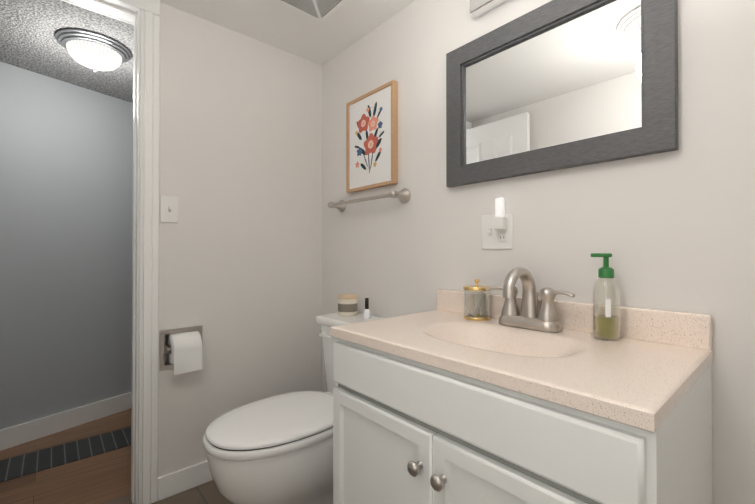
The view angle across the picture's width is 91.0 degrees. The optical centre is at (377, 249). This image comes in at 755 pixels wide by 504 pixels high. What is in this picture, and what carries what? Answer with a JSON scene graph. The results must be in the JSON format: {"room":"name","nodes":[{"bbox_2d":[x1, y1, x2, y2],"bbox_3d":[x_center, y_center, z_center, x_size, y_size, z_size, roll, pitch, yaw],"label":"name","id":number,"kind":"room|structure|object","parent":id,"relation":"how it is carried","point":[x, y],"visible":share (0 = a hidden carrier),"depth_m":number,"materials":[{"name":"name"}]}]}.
{"room":"bathroom","nodes":[
{"label":"bathroom","id":0,"kind":"room"},
{"bbox_2d":[0,62,132,429],"bbox_3d":[-1.776,0.008,2.402,0.115,2.100,3.171,0,-1,32],"label":"wall","id":1,"kind":"structure","parent":0,"point":[66,188],"depth_m":2.18,"materials":[{"name":"grey paint"}]},
{"bbox_2d":[0,392,131,450],"bbox_3d":[-1.732,1.005,2.343,0.013,0.105,3.140,0,-1,32],"label":"baseboard","id":2,"kind":"structure","parent":1,"relation":"attached to","point":[15,435],"depth_m":2.16,"materials":[{"name":"white"}]},
{"bbox_2d":[0,0,133,102],"bbox_3d":[-1.657,-1.065,2.275,3.000,0.155,1.780,0,-1,-41],"label":"ceiling","id":3,"kind":"structure","parent":0,"point":[29,29],"depth_m":1.76,"materials":[{"name":"white paint"}]},
{"bbox_2d":[55,29,130,71],"bbox_3d":[-1.379,-0.929,1.813,0.296,0.126,0.296,0,-1,-41],"label":"light","id":4,"kind":"object","parent":3,"relation":"attached to","point":[94,51],"visible":0.98,"depth_m":1.74,"materials":[{"name":"white glass"}]},
{"bbox_2d":[0,408,231,503],"bbox_3d":[-0.722,1.097,1.188,3.000,0.100,4.620,0,-1,-41],"label":"floor","id":5,"kind":"structure","parent":0,"point":[103,478],"depth_m":1.69,"materials":[{"name":"brown wood"}]},
{"bbox_2d":[0,427,130,482],"bbox_3d":[-1.467,1.053,2.040,3.000,0.004,0.245,0,-1,-41],"label":"floor strip","id":6,"kind":"object","parent":5,"relation":"on","point":[34,462],"visible":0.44,"depth_m":1.90,"materials":[{"name":"tile"}]},
{"bbox_2d":[203,313,382,503],"bbox_3d":[-0.278,0.677,1.460,0.755,0.745,0.436,0,-1,-41],"label":"toilet","id":7,"kind":"object","parent":5,"relation":"on","point":[277,449],"visible":0.52,"depth_m":1.26,"materials":[{"name":"white ceramic"}]},
{"bbox_2d":[337,294,357,315],"bbox_3d":[-0.140,0.260,1.737,0.095,0.094,0.095,0,-1,-41],"label":"candle jar","id":8,"kind":"object","parent":7,"relation":"on","point":[347,304],"visible":1,"depth_m":1.70,"materials":[{"name":"beige glass"}]},
{"bbox_2d":[363,298,369,318],"bbox_3d":[-0.047,0.260,1.639,0.031,0.091,0.031,0,-1,-41],"label":"nail polish","id":9,"kind":"object","parent":7,"relation":"on","point":[366,313],"visible":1,"depth_m":1.63,"materials":[{"name":"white glass"}]},
{"bbox_2d":[330,289,712,503],"bbox_3d":[0.302,0.598,0.971,0.546,0.895,0.800,0,-1,-41],"label":"bathroom vanity","id":10,"kind":"object","parent":5,"relation":"on","point":[445,402],"visible":0.96,"depth_m":0.77,"materials":[{"name":"white paint"}]},
{"bbox_2d":[463,279,490,320],"bbox_3d":[0.334,0.166,1.248,0.089,0.133,0.089,0,-1,-41],"label":"jar","id":11,"kind":"object","parent":10,"relation":"on","point":[475,316],"visible":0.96,"depth_m":1.24,"materials":[{"name":"clear glass"}]},
{"bbox_2d":[486,267,574,332],"bbox_3d":[0.413,0.141,1.074,0.163,0.180,0.261,0,-1,-41],"label":"faucet","id":12,"kind":"object","parent":10,"relation":"on","point":[545,319],"visible":1,"depth_m":1.07,"materials":[{"name":"silver metal"}]},
{"bbox_2d":[591,253,620,340],"bbox_3d":[0.591,0.120,0.962,0.063,0.220,0.065,0,-1,-41],"label":"soap dispenser","id":13,"kind":"object","parent":10,"relation":"on","point":[607,326],"visible":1,"depth_m":0.95,"materials":[{"name":"green plastic"}]},
{"bbox_2d":[137,2,321,503],"bbox_3d":[-0.945,0.001,1.627,1.570,2.100,0.120,0,-1,-41],"label":"wall","id":14,"kind":"structure","parent":0,"point":[240,178],"depth_m":1.78,"materials":[{"name":"paint"}]},
{"bbox_2d":[61,0,159,503],"bbox_3d":[-1.204,0.000,1.399,0.640,2.099,0.154,0,-1,-41],"label":"door frame","id":15,"kind":"structure","parent":14,"relation":"attached to","point":[148,255],"depth_m":1.53,"materials":[{"name":"white wood"}]},
{"bbox_2d":[160,195,178,222],"bbox_3d":[-0.886,-0.171,1.584,0.070,0.115,0.024,0,-1,-41],"label":"light switch","id":16,"kind":"object","parent":14,"relation":"attached to","point":[168,209],"visible":1,"depth_m":1.59,"materials":[{"name":"white plastic"}]},
{"bbox_2d":[159,326,202,374],"bbox_3d":[-0.845,0.430,1.609,0.170,0.173,0.140,0,-1,-41],"label":"toilet paper holder","id":17,"kind":"object","parent":14,"relation":"attached to","point":[181,350],"visible":1,"depth_m":1.57,"materials":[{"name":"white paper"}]},
{"bbox_2d":[157,460,212,500],"bbox_3d":[-0.615,1.006,1.818,0.809,0.095,0.013,0,-1,-41],"label":"baseboard","id":18,"kind":"structure","parent":14,"relation":"attached to","point":[180,480],"depth_m":1.61,"materials":[{"name":"white"}]},
{"bbox_2d":[160,0,415,64],"bbox_3d":[-0.004,-1.107,0.653,1.690,0.100,2.840,0,-1,-41],"label":"ceiling","id":19,"kind":"structure","parent":0,"point":[281,26],"depth_m":1.71,"materials":[{"name":"paint"}]},
{"bbox_2d":[276,0,347,21],"bbox_3d":[-0.266,-1.038,1.478,0.295,0.023,0.295,0,-1,-41],"label":"ceiling vent","id":20,"kind":"object","parent":19,"relation":"in","point":[321,10],"visible":1,"depth_m":1.57,"materials":[{"name":"white plastic"}]},
{"bbox_2d":[322,0,754,503],"bbox_3d":[0.587,-0.003,1.160,0.120,2.100,2.840,0,-1,-41],"label":"wall","id":21,"kind":"structure","parent":0,"point":[672,231],"depth_m":1.07,"materials":[{"name":"paint"}]},
{"bbox_2d":[327,188,410,211],"bbox_3d":[-0.065,-0.230,1.749,0.086,0.066,0.529,0,-1,-41],"label":"towel rail","id":22,"kind":"object","parent":21,"relation":"attached to","point":[403,195],"visible":1,"depth_m":1.63,"materials":[{"name":"silver metal"}]},
{"bbox_2d":[346,80,397,192],"bbox_3d":[-0.034,-0.513,1.757,0.030,0.452,0.342,0,-1,-41],"label":"picture","id":23,"kind":"object","parent":21,"relation":"attached to","point":[372,139],"visible":1,"depth_m":1.73,"materials":[{"name":"white paper"}]},
{"bbox_2d":[470,0,507,17],"bbox_3d":[0.443,-0.888,1.094,0.192,0.110,0.480,0,-1,-41],"label":"sconce","id":24,"kind":"object","parent":21,"relation":"attached to","point":[478,8],"visible":1,"depth_m":1.28,"materials":[{"name":"silver metal"}]},
{"bbox_2d":[482,198,512,248],"bbox_3d":[0.397,-0.086,1.259,0.036,0.172,0.118,0,-1,-41],"label":"outlet","id":25,"kind":"object","parent":21,"relation":"attached to","point":[497,229],"visible":1,"depth_m":1.24,"materials":[{"name":"white plastic"}]},
{"bbox_2d":[446,0,678,186],"bbox_3d":[0.495,-0.491,1.154,0.026,0.504,0.687,0,-1,-41],"label":"mirror","id":26,"kind":"object","parent":21,"relation":"attached to","point":[552,85],"visible":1,"depth_m":1.09,"materials":[{"name":"clear glass"}]}
]}

